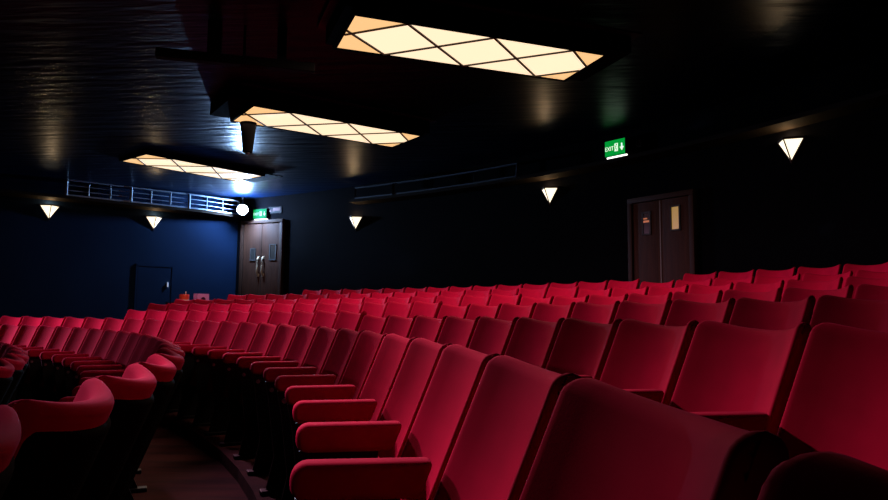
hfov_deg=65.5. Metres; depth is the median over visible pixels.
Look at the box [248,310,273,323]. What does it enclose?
seat
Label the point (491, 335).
seat
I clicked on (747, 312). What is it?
seat
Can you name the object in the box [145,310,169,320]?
seat
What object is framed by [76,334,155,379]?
seat
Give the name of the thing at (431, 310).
seat
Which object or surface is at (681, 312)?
seat
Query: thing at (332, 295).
seat
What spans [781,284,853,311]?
seat
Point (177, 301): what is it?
seat
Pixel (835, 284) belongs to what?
seat
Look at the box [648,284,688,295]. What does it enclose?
seat
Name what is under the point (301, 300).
seat
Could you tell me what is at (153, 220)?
wall lamp
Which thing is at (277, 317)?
seat
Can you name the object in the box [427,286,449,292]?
seat
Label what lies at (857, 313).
seat
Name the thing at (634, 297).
seat
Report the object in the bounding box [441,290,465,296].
seat
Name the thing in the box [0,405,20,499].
seat
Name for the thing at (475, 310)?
seat
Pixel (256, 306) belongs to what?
seat
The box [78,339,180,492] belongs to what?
seat
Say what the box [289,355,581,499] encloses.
seat
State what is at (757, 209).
wall
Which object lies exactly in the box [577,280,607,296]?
seat
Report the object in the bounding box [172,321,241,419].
seat
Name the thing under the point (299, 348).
seat
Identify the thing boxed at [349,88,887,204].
trim
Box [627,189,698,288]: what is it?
door
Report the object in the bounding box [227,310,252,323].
seat
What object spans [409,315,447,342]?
seat
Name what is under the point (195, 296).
box
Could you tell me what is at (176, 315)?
seat
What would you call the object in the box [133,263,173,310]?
door
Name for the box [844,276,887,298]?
seat
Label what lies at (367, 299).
seat
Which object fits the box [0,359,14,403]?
seat
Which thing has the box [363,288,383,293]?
seat
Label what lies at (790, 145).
wall lamp
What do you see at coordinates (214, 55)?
bar
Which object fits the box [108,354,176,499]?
seat
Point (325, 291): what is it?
seat
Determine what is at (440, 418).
seat
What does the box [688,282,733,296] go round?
seat
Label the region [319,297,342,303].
seat
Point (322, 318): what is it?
seat
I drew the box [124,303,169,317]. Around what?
seat
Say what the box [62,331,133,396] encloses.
seat
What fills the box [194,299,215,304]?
seat
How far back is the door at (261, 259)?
16.52 m
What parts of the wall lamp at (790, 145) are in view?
glass, glass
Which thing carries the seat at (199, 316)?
on the floor
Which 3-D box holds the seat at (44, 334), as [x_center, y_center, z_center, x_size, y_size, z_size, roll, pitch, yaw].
[-4.561,1.289,7.597,0.535,0.907,0.542,-4,-7,41]
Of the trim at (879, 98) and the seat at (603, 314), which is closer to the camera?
the seat at (603, 314)
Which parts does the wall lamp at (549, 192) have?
glass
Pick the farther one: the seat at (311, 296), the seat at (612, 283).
the seat at (311, 296)
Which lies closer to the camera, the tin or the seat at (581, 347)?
the seat at (581, 347)
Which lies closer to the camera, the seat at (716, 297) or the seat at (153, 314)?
the seat at (716, 297)
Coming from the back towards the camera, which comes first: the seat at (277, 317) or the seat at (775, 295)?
the seat at (277, 317)
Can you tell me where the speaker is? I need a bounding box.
[240,121,256,154]
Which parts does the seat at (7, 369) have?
panel, backrest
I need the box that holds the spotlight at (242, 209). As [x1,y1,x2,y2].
[237,197,247,214]
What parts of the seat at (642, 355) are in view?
armrest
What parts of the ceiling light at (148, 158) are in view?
glass panel, glass panel, glass panel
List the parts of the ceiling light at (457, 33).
glass panel, glass panel, glass panel, glass panel, glass panel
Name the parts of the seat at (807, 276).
backrest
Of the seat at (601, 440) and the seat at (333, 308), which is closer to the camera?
the seat at (601, 440)
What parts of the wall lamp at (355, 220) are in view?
glass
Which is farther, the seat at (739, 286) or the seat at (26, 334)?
the seat at (26, 334)
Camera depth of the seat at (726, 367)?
2.04 m
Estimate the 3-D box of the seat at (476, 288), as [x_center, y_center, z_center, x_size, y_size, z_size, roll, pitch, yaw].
[0.494,0.978,10.429,0.542,0.907,0.535,5,-7,-42]
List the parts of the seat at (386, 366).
frame, armrest, backrest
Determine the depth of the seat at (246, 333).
6.06 m
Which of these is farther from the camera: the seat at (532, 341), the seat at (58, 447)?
the seat at (532, 341)
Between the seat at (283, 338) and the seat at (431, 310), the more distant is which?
the seat at (431, 310)
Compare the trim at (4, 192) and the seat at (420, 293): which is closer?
the seat at (420, 293)
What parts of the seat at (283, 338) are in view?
frame, armrest, backrest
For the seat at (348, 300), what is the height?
0.907 m
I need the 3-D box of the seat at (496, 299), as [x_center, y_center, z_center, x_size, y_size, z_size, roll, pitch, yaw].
[0.515,0.910,7.296,0.542,0.907,0.535,4,-6,-32]
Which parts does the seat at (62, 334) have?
frame, armrest, backrest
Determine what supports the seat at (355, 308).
on the floor
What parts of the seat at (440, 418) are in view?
frame, armrest, backrest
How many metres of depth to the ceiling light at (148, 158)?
12.92 m
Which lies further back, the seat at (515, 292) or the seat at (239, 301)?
the seat at (239, 301)
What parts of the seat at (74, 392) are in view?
armrest, frame, backrest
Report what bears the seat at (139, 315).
on the floor
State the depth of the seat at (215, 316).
8.79 m
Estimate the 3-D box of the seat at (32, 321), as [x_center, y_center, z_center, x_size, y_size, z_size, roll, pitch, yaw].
[-5.980,1.388,9.732,0.535,0.907,0.542,-2,-6,29]
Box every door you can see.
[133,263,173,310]
[238,219,284,297]
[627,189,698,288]
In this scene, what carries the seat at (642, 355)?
on the floor
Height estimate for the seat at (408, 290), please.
0.907 m
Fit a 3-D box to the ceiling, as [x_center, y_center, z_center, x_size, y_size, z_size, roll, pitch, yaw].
[-2.481,-2.137,8.480,21.000,0.750,21.500,1,-5,0]
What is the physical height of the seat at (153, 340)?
0.907 m
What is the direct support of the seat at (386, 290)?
on the floor
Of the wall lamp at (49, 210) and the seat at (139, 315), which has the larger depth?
the wall lamp at (49, 210)
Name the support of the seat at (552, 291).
on the floor
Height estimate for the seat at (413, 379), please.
0.907 m
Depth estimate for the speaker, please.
9.46 m
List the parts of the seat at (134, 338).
frame, armrest, backrest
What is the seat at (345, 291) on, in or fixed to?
on the floor
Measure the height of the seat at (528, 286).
0.907 m
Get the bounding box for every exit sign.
[253,208,267,219]
[605,137,627,158]
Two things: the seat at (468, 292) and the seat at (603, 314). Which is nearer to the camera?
the seat at (603, 314)
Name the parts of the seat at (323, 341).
frame, armrest, backrest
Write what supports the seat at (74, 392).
on the floor
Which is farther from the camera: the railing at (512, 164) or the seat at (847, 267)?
the railing at (512, 164)
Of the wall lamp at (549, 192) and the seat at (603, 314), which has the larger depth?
the wall lamp at (549, 192)
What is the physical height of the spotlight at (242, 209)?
0.461 m
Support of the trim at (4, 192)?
attached to the wall at (80, 262)
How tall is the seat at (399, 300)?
0.907 m
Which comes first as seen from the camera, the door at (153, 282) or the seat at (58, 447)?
the seat at (58, 447)
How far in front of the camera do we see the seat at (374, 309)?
7.92 m
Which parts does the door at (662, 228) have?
pane frame, pane frame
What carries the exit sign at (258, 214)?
attached to the wall at (757, 209)
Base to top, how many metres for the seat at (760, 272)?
0.907 m
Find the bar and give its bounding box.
[155,20,314,73]
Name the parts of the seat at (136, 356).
armrest, backrest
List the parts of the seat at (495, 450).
armrest, backrest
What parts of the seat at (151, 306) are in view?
backrest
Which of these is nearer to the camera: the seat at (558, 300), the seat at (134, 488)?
the seat at (134, 488)
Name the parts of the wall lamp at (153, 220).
glass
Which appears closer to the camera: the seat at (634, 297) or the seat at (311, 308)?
the seat at (634, 297)
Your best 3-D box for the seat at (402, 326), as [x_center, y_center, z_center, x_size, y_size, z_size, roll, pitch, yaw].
[-0.480,0.956,5.327,0.542,0.907,0.535,3,-6,-27]
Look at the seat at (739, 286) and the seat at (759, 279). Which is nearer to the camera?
the seat at (739, 286)
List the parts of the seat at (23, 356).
panel, backrest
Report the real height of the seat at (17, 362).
0.907 m
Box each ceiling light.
[119,150,282,182]
[210,83,436,147]
[317,0,642,81]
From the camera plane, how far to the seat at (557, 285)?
9.41 m
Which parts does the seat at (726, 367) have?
armrest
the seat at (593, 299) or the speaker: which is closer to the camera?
the seat at (593, 299)
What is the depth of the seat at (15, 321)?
10.18 m
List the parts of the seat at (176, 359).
armrest, panel, backrest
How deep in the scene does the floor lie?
4.66 m
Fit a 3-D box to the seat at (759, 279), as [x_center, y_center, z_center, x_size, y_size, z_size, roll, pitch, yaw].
[3.077,0.684,6.604,0.542,0.907,0.535,3,-6,-25]
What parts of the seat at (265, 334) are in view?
frame, armrest, backrest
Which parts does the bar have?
drop post, drop post, drop post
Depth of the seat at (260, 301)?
11.24 m
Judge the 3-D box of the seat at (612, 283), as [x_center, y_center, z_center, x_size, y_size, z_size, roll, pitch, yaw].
[2.066,0.805,8.396,0.542,0.907,0.535,4,-6,-33]
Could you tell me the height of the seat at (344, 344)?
0.907 m
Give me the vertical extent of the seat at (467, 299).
0.907 m
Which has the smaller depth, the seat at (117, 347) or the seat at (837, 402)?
the seat at (837, 402)
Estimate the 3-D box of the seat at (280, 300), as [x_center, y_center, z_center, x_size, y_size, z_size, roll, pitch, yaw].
[-2.576,1.198,10.711,0.535,0.907,0.542,-4,-7,39]
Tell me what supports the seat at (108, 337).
on the floor
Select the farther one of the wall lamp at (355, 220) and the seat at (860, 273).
the wall lamp at (355, 220)
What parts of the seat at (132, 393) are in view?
backrest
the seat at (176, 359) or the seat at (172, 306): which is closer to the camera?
the seat at (176, 359)
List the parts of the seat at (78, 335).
frame, armrest, backrest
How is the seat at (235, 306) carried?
on the floor
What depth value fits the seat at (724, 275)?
8.29 m
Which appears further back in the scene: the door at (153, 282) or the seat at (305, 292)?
the door at (153, 282)
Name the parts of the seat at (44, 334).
frame, backrest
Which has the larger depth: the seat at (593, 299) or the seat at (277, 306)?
the seat at (277, 306)
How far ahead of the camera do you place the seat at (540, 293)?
8.49 m
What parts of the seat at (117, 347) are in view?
frame, armrest, backrest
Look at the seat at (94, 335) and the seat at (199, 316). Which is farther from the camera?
the seat at (199, 316)
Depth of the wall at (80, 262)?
14.84 m
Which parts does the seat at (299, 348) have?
frame, armrest, backrest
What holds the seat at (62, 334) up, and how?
on the floor
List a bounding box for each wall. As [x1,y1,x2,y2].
[0,177,238,319]
[235,49,887,294]
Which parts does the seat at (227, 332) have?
frame, armrest, backrest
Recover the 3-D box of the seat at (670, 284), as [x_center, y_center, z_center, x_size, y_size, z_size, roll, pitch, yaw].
[2.339,0.802,7.958,0.542,0.907,0.535,4,-6,-31]
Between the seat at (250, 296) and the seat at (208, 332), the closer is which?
the seat at (208, 332)
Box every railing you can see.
[65,179,239,214]
[355,163,518,198]
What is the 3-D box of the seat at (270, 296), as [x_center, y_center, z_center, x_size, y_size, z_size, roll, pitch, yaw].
[-3.097,1.225,12.258,0.535,0.907,0.542,-3,-6,34]
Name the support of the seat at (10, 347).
on the floor
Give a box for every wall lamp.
[39,204,59,219]
[145,215,162,229]
[349,215,362,230]
[541,186,557,205]
[777,135,804,163]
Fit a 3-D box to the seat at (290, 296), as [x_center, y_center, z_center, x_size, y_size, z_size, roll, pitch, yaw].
[-2.672,1.202,11.967,0.535,0.907,0.542,-3,-6,35]
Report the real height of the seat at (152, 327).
0.907 m
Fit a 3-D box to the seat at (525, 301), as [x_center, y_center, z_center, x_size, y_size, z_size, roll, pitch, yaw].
[0.786,0.907,6.856,0.542,0.907,0.535,4,-6,-30]
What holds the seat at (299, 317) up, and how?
on the floor
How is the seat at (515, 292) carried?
on the floor
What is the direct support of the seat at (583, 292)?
on the floor
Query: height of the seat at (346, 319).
0.907 m
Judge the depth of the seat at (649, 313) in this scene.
4.29 m
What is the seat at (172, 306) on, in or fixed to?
on the floor
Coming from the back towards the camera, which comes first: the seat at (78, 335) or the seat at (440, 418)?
the seat at (78, 335)
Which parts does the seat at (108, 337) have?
frame, armrest, backrest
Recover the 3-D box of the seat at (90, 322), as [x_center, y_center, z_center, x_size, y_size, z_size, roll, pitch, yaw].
[-4.678,1.324,8.911,0.535,0.907,0.542,-3,-7,36]
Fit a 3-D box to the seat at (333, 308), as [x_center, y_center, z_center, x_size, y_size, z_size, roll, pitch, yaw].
[-1.578,1.098,8.539,0.542,0.907,0.535,5,-7,-42]
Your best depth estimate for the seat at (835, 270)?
7.36 m
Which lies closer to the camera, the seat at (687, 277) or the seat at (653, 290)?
the seat at (653, 290)
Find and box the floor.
[131,412,281,499]
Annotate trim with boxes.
[0,189,239,218]
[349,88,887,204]
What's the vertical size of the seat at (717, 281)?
0.907 m
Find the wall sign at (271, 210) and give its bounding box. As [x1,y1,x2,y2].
[268,206,281,213]
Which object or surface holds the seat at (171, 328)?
on the floor
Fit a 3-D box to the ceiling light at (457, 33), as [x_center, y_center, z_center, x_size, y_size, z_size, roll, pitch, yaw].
[0.363,-2.087,6.912,3.090,0.248,1.080,2,-6,-20]
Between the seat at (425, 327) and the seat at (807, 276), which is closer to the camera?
the seat at (425, 327)
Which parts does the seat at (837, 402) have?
armrest, backrest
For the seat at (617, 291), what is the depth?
7.23 m
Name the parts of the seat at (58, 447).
panel, backrest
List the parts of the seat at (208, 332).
frame, armrest, backrest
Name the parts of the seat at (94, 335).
frame, armrest, backrest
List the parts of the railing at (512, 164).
rail, post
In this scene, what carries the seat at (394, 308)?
on the floor
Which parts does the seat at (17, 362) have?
panel, backrest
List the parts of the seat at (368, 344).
frame, armrest, backrest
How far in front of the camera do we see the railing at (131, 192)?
15.15 m
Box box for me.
[193,294,208,299]
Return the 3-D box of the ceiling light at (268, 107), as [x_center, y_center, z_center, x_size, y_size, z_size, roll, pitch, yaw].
[-1.688,-1.845,9.759,3.080,0.253,1.120,4,-6,-34]
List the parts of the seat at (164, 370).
backrest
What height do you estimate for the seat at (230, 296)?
0.907 m
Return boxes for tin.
[179,292,188,299]
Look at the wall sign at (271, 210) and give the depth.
16.56 m
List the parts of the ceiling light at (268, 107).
glass panel, glass panel, glass panel, glass panel, glass panel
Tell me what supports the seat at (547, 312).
on the floor
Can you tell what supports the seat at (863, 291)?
on the floor
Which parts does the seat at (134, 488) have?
armrest, frame, backrest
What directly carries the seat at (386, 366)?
on the floor
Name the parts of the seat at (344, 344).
frame, armrest, backrest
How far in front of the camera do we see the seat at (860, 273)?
5.86 m
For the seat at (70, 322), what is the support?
on the floor
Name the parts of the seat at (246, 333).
frame, armrest, backrest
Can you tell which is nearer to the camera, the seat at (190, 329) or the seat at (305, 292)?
the seat at (190, 329)
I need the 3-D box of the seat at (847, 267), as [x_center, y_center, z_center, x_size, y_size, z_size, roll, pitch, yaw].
[4.051,0.568,6.780,0.542,0.907,0.535,3,-6,-25]
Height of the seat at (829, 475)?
0.907 m
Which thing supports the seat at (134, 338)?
on the floor
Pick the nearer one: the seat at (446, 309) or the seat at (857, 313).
the seat at (857, 313)
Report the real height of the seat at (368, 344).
0.907 m
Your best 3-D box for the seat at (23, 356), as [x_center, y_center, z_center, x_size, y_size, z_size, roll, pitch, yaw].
[-3.038,1.116,4.485,0.542,0.907,0.535,4,-6,-30]
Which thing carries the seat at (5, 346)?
on the floor
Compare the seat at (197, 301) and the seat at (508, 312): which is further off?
the seat at (197, 301)
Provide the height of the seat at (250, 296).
0.907 m
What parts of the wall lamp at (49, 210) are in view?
glass, glass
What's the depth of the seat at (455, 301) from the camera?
8.29 m
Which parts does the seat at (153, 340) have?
armrest, backrest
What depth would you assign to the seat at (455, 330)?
4.57 m
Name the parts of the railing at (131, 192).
post, post, rail, rail, rail, rail, post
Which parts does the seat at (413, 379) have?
armrest, backrest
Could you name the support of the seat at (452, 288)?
on the floor
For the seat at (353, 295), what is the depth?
11.23 m
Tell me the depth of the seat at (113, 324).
8.81 m
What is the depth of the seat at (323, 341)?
4.30 m
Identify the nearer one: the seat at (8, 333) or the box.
the seat at (8, 333)
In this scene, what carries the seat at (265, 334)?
on the floor
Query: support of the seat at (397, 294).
on the floor
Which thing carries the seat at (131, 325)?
on the floor
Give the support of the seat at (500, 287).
on the floor
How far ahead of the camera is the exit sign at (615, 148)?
11.12 m
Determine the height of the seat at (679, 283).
0.907 m
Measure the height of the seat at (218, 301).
0.907 m
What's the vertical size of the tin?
0.230 m
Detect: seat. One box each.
[0,316,23,325]
[0,324,21,344]
[0,343,22,357]
[0,353,24,404]
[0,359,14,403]
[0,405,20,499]
[1,378,113,499]
[2,346,27,357]
[7,349,28,403]
[8,325,58,403]
[12,324,40,346]
[14,326,75,400]
[20,316,44,326]
[27,327,91,400]
[39,328,106,401]
[42,316,66,327]
[52,329,119,401]
[58,348,183,499]
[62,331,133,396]
[63,317,87,327]
[70,332,144,387]
[71,343,184,499]
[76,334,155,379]
[76,364,156,499]
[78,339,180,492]
[79,337,173,473]
[83,317,106,329]
[102,318,127,331]
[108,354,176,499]
[122,318,146,332]
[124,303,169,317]
[124,309,148,319]
[140,318,166,336]
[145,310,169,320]
[158,319,185,341]
[164,320,223,412]
[166,310,190,320]
[167,320,204,343]
[168,303,190,311]
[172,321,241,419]
[174,299,194,304]
[186,310,210,321]
[188,322,261,426]
[189,303,211,311]
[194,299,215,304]
[204,323,281,435]
[207,310,231,322]
[209,303,232,311]
[215,299,235,304]
[219,324,299,446]
[227,294,247,299]
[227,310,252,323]
[230,303,253,311]
[233,325,321,459]
[235,299,256,304]
[246,326,341,475]
[247,294,267,299]
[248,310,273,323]
[251,303,274,311]
[256,298,277,304]
[259,328,365,495]
[267,294,287,299]
[269,310,295,324]
[273,303,296,312]
[275,330,390,499]
[277,298,298,304]
[285,334,417,464]
[287,293,308,299]
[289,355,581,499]
[290,310,317,326]
[292,338,452,457]
[294,302,318,312]
[296,344,499,499]
[298,298,320,303]
[302,289,322,294]
[308,293,329,299]
[311,310,340,328]
[316,302,340,312]
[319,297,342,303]
[322,289,342,294]
[328,293,350,298]
[333,310,366,331]
[338,302,364,312]
[341,297,364,303]
[342,289,362,293]
[350,292,372,298]
[358,315,390,334]
[361,301,388,316]
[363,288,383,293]
[364,297,387,303]
[371,292,394,298]
[382,315,417,337]
[383,301,414,317]
[384,288,404,293]
[387,296,411,303]
[394,291,417,297]
[405,287,426,292]
[409,300,442,317]
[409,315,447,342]
[411,296,437,302]
[417,290,440,297]
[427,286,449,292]
[436,295,463,305]
[437,304,470,318]
[437,316,480,347]
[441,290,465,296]
[450,286,472,291]
[461,294,491,305]
[465,289,491,296]
[466,303,501,319]
[468,316,519,354]
[473,285,497,290]
[489,293,521,305]
[491,288,518,295]
[497,284,522,289]
[497,302,536,320]
[505,317,564,368]
[518,287,547,298]
[519,378,788,499]
[520,296,553,305]
[523,283,549,291]
[532,302,575,321]
[535,318,622,380]
[546,286,578,297]
[550,282,577,287]
[552,294,589,304]
[571,301,619,323]
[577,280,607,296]
[577,287,611,297]
[579,319,698,404]
[588,293,628,304]
[607,279,639,294]
[611,286,648,296]
[614,299,671,324]
[623,320,811,434]
[627,292,672,303]
[640,280,674,294]
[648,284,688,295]
[665,298,735,325]
[671,290,722,302]
[674,278,712,291]
[683,272,716,285]
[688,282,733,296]
[690,322,887,469]
[713,276,753,289]
[718,269,754,279]
[721,287,781,302]
[729,295,815,329]
[734,280,784,295]
[754,267,795,283]
[755,273,800,294]
[757,451,887,499]
[780,271,852,301]
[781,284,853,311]
[785,277,842,289]
[797,264,840,280]
[810,295,887,332]
[842,262,887,275]
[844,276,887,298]
[853,284,887,299]
[855,270,887,278]
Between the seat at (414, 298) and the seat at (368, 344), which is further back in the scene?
the seat at (414, 298)
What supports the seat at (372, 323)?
on the floor
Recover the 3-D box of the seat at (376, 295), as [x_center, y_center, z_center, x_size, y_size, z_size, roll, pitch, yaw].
[-1.079,1.097,10.666,0.535,0.907,0.542,-4,-7,43]
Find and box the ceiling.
[0,0,887,199]
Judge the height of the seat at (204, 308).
0.907 m
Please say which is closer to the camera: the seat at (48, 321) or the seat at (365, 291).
the seat at (48, 321)
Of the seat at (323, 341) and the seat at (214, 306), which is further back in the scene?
the seat at (214, 306)
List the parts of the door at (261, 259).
pane frame, pull handle, pull handle, pane frame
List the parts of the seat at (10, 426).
panel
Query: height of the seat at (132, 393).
0.907 m

